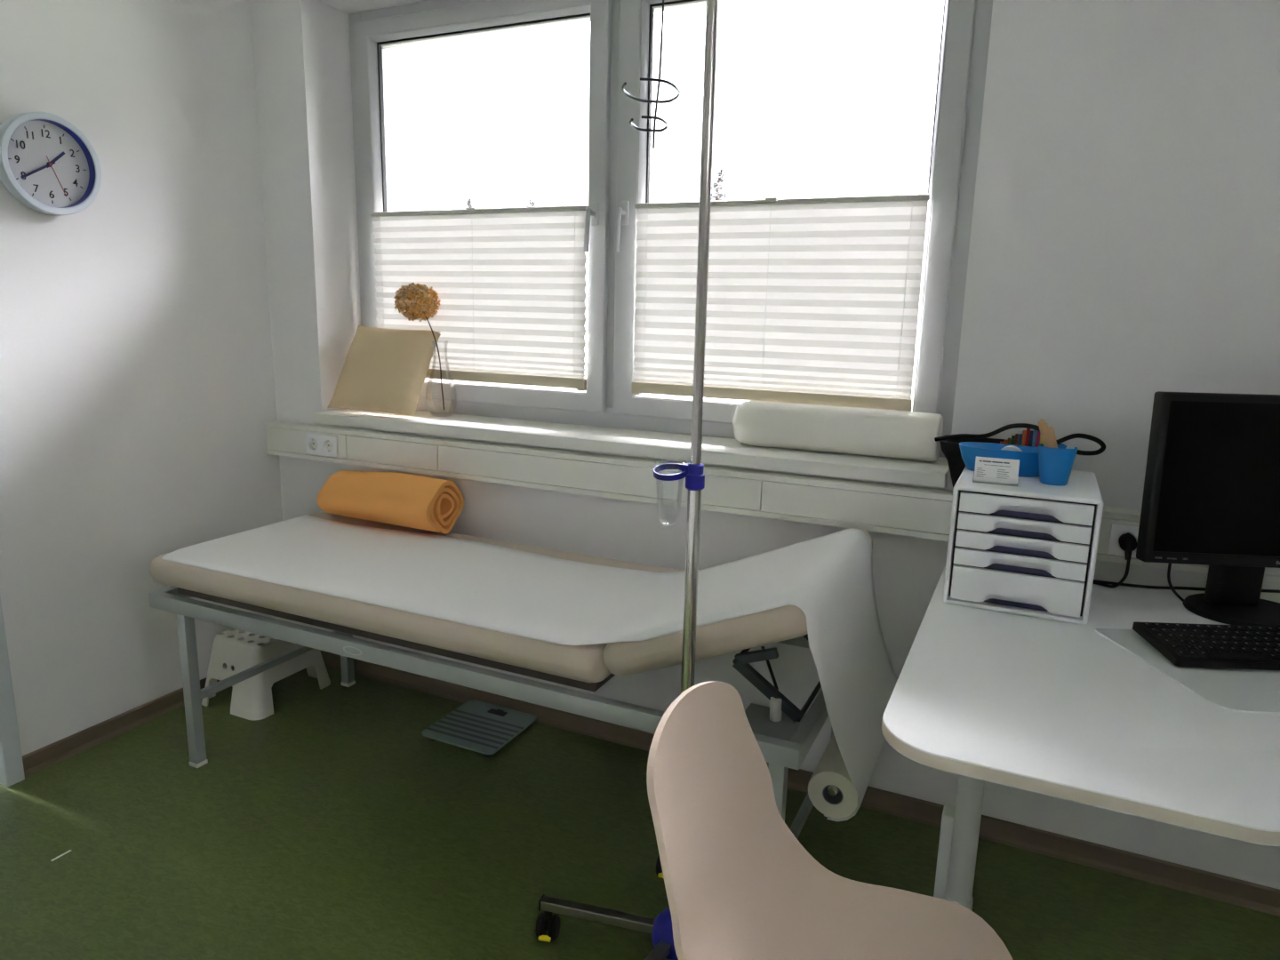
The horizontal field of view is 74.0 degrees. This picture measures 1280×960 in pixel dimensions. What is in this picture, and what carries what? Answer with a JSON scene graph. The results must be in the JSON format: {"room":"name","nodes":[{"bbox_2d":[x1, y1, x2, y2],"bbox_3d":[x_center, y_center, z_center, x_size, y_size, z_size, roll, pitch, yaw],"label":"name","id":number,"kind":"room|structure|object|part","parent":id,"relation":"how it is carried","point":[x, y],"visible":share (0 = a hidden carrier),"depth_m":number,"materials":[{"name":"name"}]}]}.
{"room":"examination room","nodes":[
{"label":"examination room","id":0,"kind":"room"},
{"bbox_2d":[0,0,282,755],"bbox_3d":[-2.346,-0.305,1.684,0.300,2.720,3.700,7,13,24],"label":"wall","id":1,"kind":"structure","parent":0,"point":[138,396],"depth_m":2.76,"materials":[{"name":"white paint"}]},
{"bbox_2d":[0,595,24,786],"bbox_3d":[-2.138,-0.045,1.938,0.160,2.120,1.050,7,13,24],"label":"door","id":2,"kind":"structure","parent":1,"relation":"in","point":[12,771],"depth_m":2.52,"materials":[{"name":"white paint"}]},
{"bbox_2d":[0,112,101,215],"bbox_3d":[-1.721,-0.919,2.474,0.042,0.281,0.281,7,13,24],"label":"wall clock","id":3,"kind":"object","parent":1,"relation":"attached to","point":[48,164],"visible":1,"depth_m":2.47,"materials":[{"name":"white plastic"}]},
{"bbox_2d":[22,665,234,776],"bbox_3d":[-1.666,0.790,3.056,0.022,0.060,1.055,7,13,24],"label":"baseboard","id":4,"kind":"structure","parent":1,"relation":"attached to","point":[36,761],"depth_m":2.81,"materials":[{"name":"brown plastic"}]},
{"bbox_2d":[0,666,1279,959],"bbox_3d":[-0.287,1.363,1.048,4.900,0.200,4.360,7,13,24],"label":"floor","id":5,"kind":"structure","parent":0,"point":[325,826],"depth_m":2.27,"materials":[{"name":"green carpet"}]},
{"bbox_2d":[51,849,71,861],"bbox_3d":[-1.526,0.990,2.237,0.006,0.001,0.049,7,13,24],"label":"paper scrap","id":6,"kind":"object","parent":5,"relation":"on","point":[69,850],"visible":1,"depth_m":2.24,"materials":[{"name":"white paper"}]},
{"bbox_2d":[201,615,330,719],"bbox_3d":[-1.395,0.676,3.167,0.307,0.250,0.368,7,13,24],"label":"step stool","id":7,"kind":"object","parent":5,"relation":"on","point":[252,699],"visible":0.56,"depth_m":3.03,"materials":[{"name":"white plastic"}]},
{"bbox_2d":[421,699,536,756],"bbox_3d":[-0.550,0.857,2.933,0.292,0.028,0.292,7,13,24],"label":"bathroom scale","id":8,"kind":"object","parent":5,"relation":"on","point":[484,728],"visible":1,"depth_m":2.91,"materials":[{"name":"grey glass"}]},
{"bbox_2d":[148,512,872,839],"bbox_3d":[-0.421,0.512,2.501,2.120,0.882,0.717,7,13,24],"label":"examination table","id":9,"kind":"object","parent":5,"relation":"on","point":[784,735],"visible":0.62,"depth_m":2.12,"materials":[{"name":"leather"},{"name":"metal"}]},
{"bbox_3d":[-1.393,0.647,2.639,0.035,0.494,0.035,7,13,24],"label":"leg","id":10,"kind":"part","parent":9,"relation":"part of","materials":[{"name":"silver metal"}]},
{"bbox_3d":[-1.119,0.535,3.223,0.035,0.494,0.035,7,13,24],"label":"leg","id":11,"kind":"part","parent":9,"relation":"part of","materials":[{"name":"silver metal"}]},
{"bbox_2d":[316,470,463,533],"bbox_3d":[-0.880,0.062,2.966,0.524,0.188,0.207,7,13,24],"label":"rolled blanket","id":12,"kind":"object","parent":9,"relation":"on","point":[421,502],"visible":1,"depth_m":2.89,"materials":[{"name":"orange fabric"}]},
{"bbox_3d":[-0.645,0.296,2.566,1.570,0.092,0.715,7,13,24],"label":"mattress","id":13,"kind":"part","parent":9,"relation":"part of","materials":[{"name":"white leather"}]},
{"bbox_3d":[-0.446,0.421,2.508,2.049,0.046,0.690,7,13,24],"label":"frame","id":14,"kind":"part","parent":9,"relation":"part of","materials":[{"name":"silver metal"}]},
{"bbox_2d":[161,514,896,821],"bbox_3d":[-0.386,0.340,2.440,2.141,0.526,0.663,7,13,24],"label":"paper sheet","id":15,"kind":"object","parent":9,"relation":"on","point":[829,578],"visible":0.93,"depth_m":2.23,"materials":[{"name":"white paper"}]},
{"bbox_3d":[0.293,0.461,1.947,0.167,0.164,0.020,7,13,24],"label":"adjuster lever","id":16,"kind":"part","parent":9,"relation":"part of","materials":[{"name":"grey metal"}]},
{"bbox_3d":[0.292,0.556,1.919,0.142,0.004,0.172,7,13,24],"label":"corner plate","id":17,"kind":"part","parent":9,"relation":"part of","materials":[{"name":"silver metal"}]},
{"bbox_3d":[0.374,0.431,2.116,0.167,0.152,0.400,7,13,24],"label":"adjuster rod","id":18,"kind":"part","parent":9,"relation":"part of","materials":[{"name":"black plastic"}]},
{"bbox_3d":[0.291,0.843,1.866,0.035,0.494,0.035,7,13,24],"label":"leg","id":19,"kind":"part","parent":9,"relation":"part of","materials":[{"name":"silver metal"}]},
{"bbox_3d":[0.546,0.624,2.108,0.023,0.023,0.614,7,13,24],"label":"roll rod","id":20,"kind":"part","parent":9,"relation":"part of","materials":[{"name":"silver metal"}]},
{"bbox_2d":[808,734,859,818],"bbox_3d":[0.541,0.637,2.102,0.112,0.112,0.573,7,13,24],"label":"paper roll","id":21,"kind":"object","parent":9,"relation":"hanging from","point":[831,769],"visible":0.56,"depth_m":1.86,"materials":[{"name":"beige paper"}]},
{"bbox_2d":[535,0,718,959],"bbox_3d":[0.090,0.023,1.679,0.645,2.190,0.646,7,13,24],"label":"stand","id":22,"kind":"object","parent":5,"relation":"on","point":[660,928],"visible":0.64,"depth_m":1.69,"materials":[{"name":"silver metal"}]},
{"bbox_3d":[-0.093,0.993,1.939,0.280,0.022,0.025,4,12,15],"label":"leg","id":23,"kind":"part","parent":22,"relation":"part of","materials":[{"name":"silver metal"}]},
{"bbox_3d":[-0.016,1.035,1.740,0.025,0.022,0.280,9,14,32],"label":"leg","id":24,"kind":"part","parent":22,"relation":"part of","materials":[{"name":"silver metal"}]},
{"bbox_2d":[646,680,1012,959],"bbox_3d":[0.304,0.790,1.353,0.564,0.827,0.438,7,13,24],"label":"shell chair","id":25,"kind":"object","parent":5,"relation":"on","point":[740,884],"visible":1,"depth_m":1.41,"materials":[{"name":"plastic"},{"name":"steel"},{"name":"rubber"}]},
{"bbox_2d":[881,565,1279,910],"bbox_3d":[1.338,0.791,1.524,1.676,0.805,1.086,7,13,24],"label":"desk","id":26,"kind":"object","parent":5,"relation":"on","point":[1056,708],"visible":0.63,"depth_m":1.40,"materials":[{"name":"white laminate"}]},
{"bbox_3d":[0.714,0.924,2.000,0.029,0.325,0.055,7,13,24],"label":"cable post","id":27,"kind":"part","parent":26,"relation":"part of","materials":[{"name":"white metal"}]},
{"bbox_3d":[0.745,0.644,1.900,0.055,0.645,0.055,7,13,24],"label":"leg","id":28,"kind":"part","parent":26,"relation":"part of","materials":[{"name":"white metal"}]},
{"bbox_2d":[943,465,1103,624],"bbox_3d":[0.899,0.131,2.001,0.294,0.277,0.364,7,13,24],"label":"drawer box","id":29,"kind":"object","parent":26,"relation":"on","point":[1028,548],"visible":0.95,"depth_m":1.85,"materials":[{"name":"white plastic"}]},
{"bbox_2d":[959,441,1039,477],"bbox_3d":[0.870,-0.047,2.024,0.212,0.062,0.108,7,13,24],"label":"dish","id":30,"kind":"object","parent":29,"relation":"on","point":[1028,467],"visible":0.62,"depth_m":1.99,"materials":[{"name":"blue plastic"}]},
{"bbox_2d":[1000,445,1022,451],"bbox_3d":[0.879,-0.051,2.015,0.060,0.061,0.020,9,14,33],"label":"tape roll","id":31,"kind":"object","parent":30,"relation":"in","point":[1010,447],"visible":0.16,"depth_m":2.00,"materials":[{"name":"white"}]},
{"bbox_3d":[0.827,0.274,1.867,0.134,0.010,0.002,7,13,24],"label":"drawer pull","id":32,"kind":"part","parent":29,"relation":"part of","materials":[{"name":"blue"}]},
{"bbox_3d":[0.824,0.241,1.865,0.262,0.076,0.021,7,13,24],"label":"drawer","id":33,"kind":"part","parent":29,"relation":"part of","materials":[{"name":"white plastic"}]},
{"bbox_3d":[0.829,0.194,1.851,0.134,0.010,0.002,7,13,24],"label":"drawer pull","id":34,"kind":"part","parent":29,"relation":"part of","materials":[{"name":"blue"}]},
{"bbox_3d":[0.825,0.181,1.853,0.262,0.035,0.021,7,13,24],"label":"drawer","id":35,"kind":"part","parent":29,"relation":"part of","materials":[{"name":"white plastic"}]},
{"bbox_3d":[0.826,0.142,1.845,0.262,0.035,0.021,7,13,24],"label":"drawer","id":36,"kind":"part","parent":29,"relation":"part of","materials":[{"name":"white plastic"}]},
{"bbox_3d":[0.830,0.154,1.843,0.134,0.010,0.002,7,13,24],"label":"drawer pull","id":37,"kind":"part","parent":29,"relation":"part of","materials":[{"name":"blue"}]},
{"bbox_3d":[0.827,0.102,1.837,0.262,0.035,0.021,7,13,24],"label":"drawer","id":38,"kind":"part","parent":29,"relation":"part of","materials":[{"name":"white plastic"}]},
{"bbox_3d":[0.831,0.115,1.835,0.134,0.010,0.002,7,13,24],"label":"drawer pull","id":39,"kind":"part","parent":29,"relation":"part of","materials":[{"name":"blue"}]},
{"bbox_3d":[0.832,0.075,1.827,0.134,0.010,0.002,7,13,24],"label":"drawer pull","id":40,"kind":"part","parent":29,"relation":"part of","materials":[{"name":"blue"}]},
{"bbox_3d":[0.828,0.060,1.828,0.262,0.040,0.021,7,13,24],"label":"drawer","id":41,"kind":"part","parent":29,"relation":"part of","materials":[{"name":"white plastic"}]},
{"bbox_2d":[1038,443,1078,485],"bbox_3d":[0.932,-0.033,1.905,0.081,0.085,0.065,7,13,24],"label":"cup","id":42,"kind":"object","parent":29,"relation":"on","point":[1055,464],"visible":0.95,"depth_m":1.88,"materials":[{"name":"blue plastic"}]},
{"bbox_2d":[1038,420,1047,447],"bbox_3d":[0.919,-0.065,1.912,0.055,0.136,0.002,7,13,24],"label":"wooden spatula","id":43,"kind":"object","parent":42,"relation":"in","point":[1040,422],"visible":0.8,"depth_m":1.91,"materials":[{"name":"brown wood"}]},
{"bbox_2d":[1042,422,1054,447],"bbox_3d":[0.924,-0.061,1.899,0.056,0.134,0.002,7,13,24],"label":"wooden spatula","id":44,"kind":"object","parent":42,"relation":"in","point":[1044,424],"visible":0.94,"depth_m":1.90,"materials":[{"name":"brown wood"}]},
{"bbox_2d":[1048,426,1057,447],"bbox_3d":[0.934,-0.057,1.902,0.046,0.124,0.002,7,13,24],"label":"wooden spatula","id":45,"kind":"object","parent":42,"relation":"in","point":[1051,428],"visible":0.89,"depth_m":1.90,"materials":[{"name":"brown wood"}]},
{"bbox_2d":[1065,444,1074,448],"bbox_3d":[0.952,-0.037,1.898,0.031,0.086,0.006,7,13,24],"label":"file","id":46,"kind":"object","parent":42,"relation":"in","point":[1068,446],"visible":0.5,"depth_m":1.89,"materials":[{"name":"white"}]},
{"bbox_3d":[0.797,-0.018,1.901,0.094,0.051,0.040,6,12,22],"label":"card holder","id":47,"kind":"object","parent":29,"relation":"on","visible":0},
{"bbox_2d":[973,456,1019,485],"bbox_3d":[0.797,-0.021,1.900,0.091,0.056,0.021,6,12,22],"label":"cards","id":48,"kind":"object","parent":47,"relation":"in","point":[996,470],"visible":1,"depth_m":1.90,"materials":[{"name":"white paper"}]},
{"bbox_2d":[1093,579,1279,592],"bbox_3d":[1.454,0.269,1.960,0.739,0.048,0.018,7,13,24],"label":"cable","id":49,"kind":"object","parent":26,"relation":"on","point":[1101,581],"visible":0.69,"depth_m":2.04,"materials":[{"name":"black rubber"}]},
{"bbox_2d":[1095,628,1279,714],"bbox_3d":[1.262,0.362,1.596,0.613,0.004,0.397,1,11,1],"label":"desk mat","id":50,"kind":"object","parent":26,"relation":"on","point":[1245,691],"visible":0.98,"depth_m":1.55,"materials":[{"name":"white"}]},
{"bbox_2d":[1132,621,1279,670],"bbox_3d":[1.232,0.328,1.663,0.445,0.034,0.166,2,11,2],"label":"keyboard","id":51,"kind":"object","parent":50,"relation":"on","point":[1184,644],"visible":1,"depth_m":1.65,"materials":[{"name":"black plastic"}]},
{"bbox_2d":[1136,391,1279,626],"bbox_3d":[1.394,0.060,1.863,0.574,0.494,0.216,2,12,4],"label":"monitor","id":52,"kind":"object","parent":26,"relation":"on","point":[1211,497],"visible":1,"depth_m":1.83,"materials":[{"name":"black plastic"}]},
{"bbox_2d":[1154,556,1187,559],"bbox_3d":[1.158,0.171,1.851,0.069,0.006,0.001,2,12,4],"label":"print","id":53,"kind":"object","parent":52,"relation":"attached to","point":[1159,557],"depth_m":1.85},
{"bbox_2d":[1167,563,1183,601],"bbox_3d":[1.252,0.230,1.970,0.054,0.110,0.022,12,16,43],"label":"cable","id":54,"kind":"object","parent":52,"relation":"hanging from","point":[1176,594],"visible":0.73,"depth_m":1.98,"materials":[{"name":"black rubber"}]},
{"bbox_2d":[250,0,1279,889],"bbox_3d":[0.600,-0.409,2.533,4.900,2.720,0.360,7,13,24],"label":"wall","id":55,"kind":"structure","parent":0,"point":[1124,247],"depth_m":2.13,"materials":[{"name":"white paint"}]},
{"bbox_2d":[384,0,743,48],"bbox_3d":[0.935,-1.806,2.667,7.500,0.180,0.639,7,13,24],"label":"eave","id":56,"kind":"object","parent":55,"relation":"attached to","point":[701,4],"depth_m":3.66,"materials":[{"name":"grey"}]},
{"bbox_2d":[313,408,948,487],"bbox_3d":[-0.135,-0.145,2.878,2.257,0.040,0.345,7,13,24],"label":"windowsill","id":57,"kind":"object","parent":55,"relation":"attached to","point":[716,451],"depth_m":2.69,"materials":[{"name":"white stone"}]},
{"bbox_2d":[327,325,440,415],"bbox_3d":[-0.958,-0.416,3.183,0.396,0.311,0.215,7,13,24],"label":"cushion","id":58,"kind":"object","parent":57,"relation":"on","point":[383,370],"visible":0.99,"depth_m":3.13,"materials":[{"name":"beige fabric"}]},
{"bbox_2d":[732,400,943,461],"bbox_3d":[0.572,-0.152,2.537,0.616,0.140,0.141,7,13,24],"label":"bolster pillow","id":59,"kind":"object","parent":57,"relation":"on","point":[904,435],"visible":0.98,"depth_m":2.47,"materials":[{"name":"white"}]},
{"bbox_3d":[-0.739,-0.376,3.149,0.115,0.276,0.115,7,13,24],"label":"glass vase","id":60,"kind":"object","parent":57,"relation":"on","visible":0},
{"bbox_2d":[393,282,444,409],"bbox_3d":[-0.824,-0.498,3.161,0.165,0.464,0.175,-5,13,-30],"label":"hydrangea","id":61,"kind":"object","parent":60,"relation":"in","point":[413,300],"visible":1,"depth_m":3.09,"materials":[{"name":"brown plant"}]},
{"bbox_3d":[-0.764,-0.443,3.145,0.085,0.364,0.012,5,12,16],"label":"stem","id":62,"kind":"part","parent":61,"relation":"part of","materials":[{"name":"brown"}]},
{"bbox_2d":[621,0,680,148],"bbox_3d":[0.036,-1.274,2.492,0.175,0.571,0.174,7,13,24],"label":"wire holder","id":63,"kind":"object","parent":55,"relation":"hanging from","point":[659,80],"visible":1,"depth_m":2.51,"materials":[{"name":"grey metal"}]},
{"bbox_2d":[348,0,992,457],"bbox_3d":[-0.077,-0.893,2.814,2.257,1.454,0.154,7,13,24],"label":"window","id":64,"kind":"structure","parent":55,"relation":"in","point":[621,31],"depth_m":2.79,"materials":[{"name":"grey plastic"}]},
{"bbox_3d":[-0.571,-0.967,3.067,0.912,1.231,0.006,7,13,24],"label":"glass pane","id":65,"kind":"part","parent":64,"relation":"part of","materials":[{"name":"clear glass"}]},
{"bbox_2d":[370,205,589,391],"bbox_3d":[-0.600,-0.661,3.070,0.926,0.619,0.029,7,13,24],"label":"blind","id":66,"kind":"object","parent":64,"relation":"attached to","point":[510,284],"visible":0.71,"depth_m":3.03,"materials":[{"name":"fabric"}]},
{"bbox_3d":[-0.981,-0.709,3.238,0.002,0.575,0.002,7,13,24],"label":"cord","id":67,"kind":"part","parent":66,"relation":"part of","materials":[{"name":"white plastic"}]},
{"bbox_3d":[-0.603,-0.665,3.064,0.002,0.575,0.002,7,13,24],"label":"cord","id":68,"kind":"part","parent":66,"relation":"part of","materials":[{"name":"white fabric"}]},
{"bbox_3d":[-0.592,-0.953,3.013,0.926,0.015,0.022,7,13,24],"label":"rail","id":69,"kind":"part","parent":66,"relation":"part of","materials":[{"name":"grey metal"}]},
{"bbox_3d":[-0.606,-0.381,3.130,0.924,0.035,0.022,7,13,24],"label":"rail","id":70,"kind":"part","parent":66,"relation":"part of","materials":[{"name":"beige metal"}]},
{"bbox_3d":[-0.224,-0.621,2.890,0.002,0.575,0.002,0,12,-5],"label":"cord","id":71,"kind":"part","parent":66,"relation":"part of","materials":[{"name":"white fabric"}]},
{"bbox_3d":[-0.578,-0.960,3.053,1.053,1.364,0.058,7,13,24],"label":"sash","id":72,"kind":"part","parent":64,"relation":"part of","materials":[{"name":"grey plastic"}]},
{"bbox_3d":[-0.163,-0.839,2.812,0.028,0.163,0.060,7,13,24],"label":"handle","id":73,"kind":"part","parent":64,"relation":"part of","materials":[{"name":"grey plastic"}]},
{"bbox_3d":[-0.061,-0.827,2.765,0.028,0.163,0.060,7,13,24],"label":"handle","id":74,"kind":"part","parent":64,"relation":"part of","materials":[{"name":"grey plastic"}]},
{"bbox_2d":[631,193,929,411],"bbox_3d":[0.391,-0.545,2.616,0.908,0.619,0.029,7,13,24],"label":"blind","id":75,"kind":"object","parent":64,"relation":"attached to","point":[815,300],"visible":0.88,"depth_m":2.59,"materials":[{"name":"fabric"}]},
{"bbox_3d":[0.018,-0.592,2.780,0.002,0.575,0.002,7,13,24],"label":"cord","id":76,"kind":"part","parent":75,"relation":"part of","materials":[{"name":"white fabric"}]},
{"bbox_3d":[0.388,-0.549,2.610,0.002,0.575,0.002,7,13,24],"label":"cord","id":77,"kind":"part","parent":75,"relation":"part of","materials":[{"name":"white fabric"}]},
{"bbox_3d":[0.385,-0.266,2.675,0.906,0.035,0.022,7,13,24],"label":"rail","id":78,"kind":"part","parent":75,"relation":"part of","materials":[{"name":"beige metal"}]},
{"bbox_3d":[0.398,-0.838,2.559,0.908,0.015,0.022,7,13,24],"label":"rail","id":79,"kind":"part","parent":75,"relation":"part of","materials":[{"name":"grey metal"}]},
{"bbox_3d":[0.759,-0.506,2.440,0.002,0.575,0.002,0,12,-5],"label":"cord","id":80,"kind":"part","parent":75,"relation":"part of","materials":[{"name":"white fabric"}]},
{"bbox_3d":[0.412,-0.845,2.599,1.062,1.364,0.058,7,13,24],"label":"sash","id":81,"kind":"part","parent":64,"relation":"part of","materials":[{"name":"grey plastic"}]},
{"bbox_2d":[264,420,1279,583],"bbox_3d":[0.499,0.058,2.434,4.297,0.127,0.059,7,13,24],"label":"duct","id":82,"kind":"object","parent":55,"relation":"attached to","point":[919,512],"visible":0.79,"depth_m":2.61,"materials":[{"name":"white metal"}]},
{"bbox_3d":[-1.266,-0.143,3.220,0.408,0.090,0.011,7,13,24],"label":"plate","id":83,"kind":"part","parent":82,"relation":"part of","materials":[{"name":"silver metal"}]},
{"bbox_2d":[305,432,338,457],"bbox_3d":[-1.189,-0.131,3.171,0.152,0.080,0.016,7,13,24],"label":"wall socket","id":84,"kind":"object","parent":82,"relation":"attached to","point":[322,440],"visible":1,"depth_m":3.17,"materials":[{"name":"white plastic"}]},
{"bbox_3d":[-0.891,-0.100,3.048,0.416,0.090,0.011,7,13,24],"label":"plate","id":85,"kind":"part","parent":82,"relation":"part of","materials":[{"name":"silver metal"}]},
{"bbox_3d":[-0.174,-0.016,2.719,1.168,0.090,0.011,7,13,24],"label":"plate","id":86,"kind":"part","parent":82,"relation":"part of","materials":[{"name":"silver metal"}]},
{"bbox_3d":[0.897,0.109,2.228,1.198,0.090,0.011,7,13,24],"label":"plate","id":87,"kind":"part","parent":82,"relation":"part of","materials":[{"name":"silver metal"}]},
{"bbox_2d":[934,423,1105,487],"bbox_3d":[0.949,-0.044,2.145,0.389,0.205,0.148,7,13,24],"label":"basket","id":88,"kind":"object","parent":82,"relation":"on","point":[949,444],"visible":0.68,"depth_m":2.14,"materials":[{"name":"black fabric"}]},
{"bbox_2d":[1007,437,1011,444],"bbox_3d":[0.933,-0.039,2.160,0.008,0.138,0.008,7,13,24],"label":"marker pen","id":89,"kind":"object","parent":88,"relation":"in","point":[1009,438],"visible":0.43,"depth_m":2.15,"materials":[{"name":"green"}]},
{"bbox_2d":[1010,435,1015,444],"bbox_3d":[0.943,-0.042,2.162,0.008,0.144,0.008,7,13,24],"label":"marker pen","id":90,"kind":"object","parent":88,"relation":"in","point":[1012,436],"visible":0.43,"depth_m":2.15,"materials":[{"name":"green plastic"}]},
{"bbox_2d":[1014,433,1018,445],"bbox_3d":[0.948,-0.043,2.152,0.008,0.149,0.008,7,13,24],"label":"marker pen","id":91,"kind":"object","parent":88,"relation":"in","point":[1016,435],"visible":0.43,"depth_m":2.14,"materials":[{"name":"brown"}]},
{"bbox_2d":[1017,430,1023,445],"bbox_3d":[0.958,-0.047,2.153,0.009,0.158,0.009,7,13,24],"label":"marker pen","id":92,"kind":"object","parent":88,"relation":"in","point":[1020,432],"visible":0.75,"depth_m":2.14,"materials":[{"name":"blue"}]},
{"bbox_2d":[1021,429,1026,445],"bbox_3d":[0.963,-0.047,2.144,0.008,0.161,0.008,7,13,24],"label":"marker pen","id":93,"kind":"object","parent":88,"relation":"in","point":[1024,430],"visible":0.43,"depth_m":2.13,"materials":[{"name":"orange"}]},
{"bbox_2d":[1024,428,1030,446],"bbox_3d":[0.973,-0.050,2.146,0.008,0.166,0.008,7,13,24],"label":"marker pen","id":94,"kind":"object","parent":88,"relation":"in","point":[1028,429],"visible":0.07,"depth_m":2.13,"materials":[{"name":"red plastic"}]},
{"bbox_2d":[1028,428,1033,446],"bbox_3d":[0.978,-0.049,2.137,0.009,0.170,0.009,7,13,24],"label":"marker pen","id":95,"kind":"object","parent":88,"relation":"in","point":[1031,429],"visible":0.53,"depth_m":2.12,"materials":[{"name":"blue"}]},
{"bbox_2d":[1032,429,1037,447],"bbox_3d":[0.988,-0.048,2.139,0.008,0.166,0.008,7,13,24],"label":"marker pen","id":96,"kind":"object","parent":88,"relation":"in","point":[1035,430],"visible":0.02,"depth_m":2.12,"materials":[{"name":"blue plastic"}]},
{"bbox_2d":[1035,431,1040,447],"bbox_3d":[0.992,-0.048,2.130,0.009,0.170,0.009,7,13,24],"label":"marker pen","id":97,"kind":"object","parent":88,"relation":"in","point":[1038,432],"visible":0.22,"depth_m":2.12,"materials":[{"name":"pink"}]},
{"bbox_2d":[1107,522,1139,557],"bbox_3d":[1.193,0.148,2.079,0.076,0.080,0.016,7,13,24],"label":"wall socket","id":98,"kind":"object","parent":82,"relation":"attached to","point":[1116,530],"visible":0.42,"depth_m":2.08,"materials":[{"name":"white plastic"}]},
{"bbox_2d":[1092,533,1136,588],"bbox_3d":[1.153,0.197,2.071,0.093,0.133,0.063,7,13,24],"label":"power cable","id":99,"kind":"object","parent":98,"relation":"in","point":[1127,541],"visible":0.94,"depth_m":2.05,"materials":[{"name":"black rubber"}]},
{"bbox_3d":[1.935,0.230,1.752,1.095,0.090,0.011,7,13,24],"label":"plate","id":100,"kind":"part","parent":82,"relation":"part of","materials":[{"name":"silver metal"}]},
{"bbox_2d":[320,649,1279,916],"bbox_3d":[0.488,0.927,2.628,4.300,0.060,0.022,7,13,24],"label":"baseboard","id":101,"kind":"structure","parent":55,"relation":"attached to","point":[1244,893],"depth_m":2.40,"materials":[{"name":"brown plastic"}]},
{"label":"outside","id":102,"kind":"structure","parent":0,"visible":0},
{"bbox_2d":[584,332,586,378],"bbox_3d":[32.705,-8.928,75.569,240.000,0.200,159.600,7,13,24],"label":"ground","id":103,"kind":"structure","parent":102,"point":[585,359],"depth_m":91.65,"materials":[{"name":"white"}]},
{"bbox_2d":[465,199,471,208],"bbox_3d":[-7.173,-6.847,35.928,1.897,9.686,1.782,11,15,39],"label":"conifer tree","id":104,"kind":"object","parent":103,"relation":"on","point":[468,203],"visible":0.07,"depth_m":34.93,"materials":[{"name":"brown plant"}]},
{"bbox_2d":[523,199,538,207],"bbox_3d":[-4.465,-6.470,34.688,2.937,9.564,2.928,7,13,24],"label":"conifer tree","id":105,"kind":"object","parent":103,"relation":"on","point":[532,204],"visible":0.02,"depth_m":33.70,"materials":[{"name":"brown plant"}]},
{"bbox_2d":[711,168,729,200],"bbox_3d":[2.648,-6.010,31.241,2.868,10.359,2.693,12,16,42],"label":"conifer tree","id":106,"kind":"object","parent":103,"relation":"on","point":[717,197],"visible":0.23,"depth_m":30.34,"materials":[{"name":"brown plant"}]},
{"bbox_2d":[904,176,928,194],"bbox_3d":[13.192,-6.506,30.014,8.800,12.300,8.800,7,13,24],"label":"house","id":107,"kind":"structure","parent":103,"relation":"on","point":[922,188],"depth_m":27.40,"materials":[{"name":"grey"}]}
]}

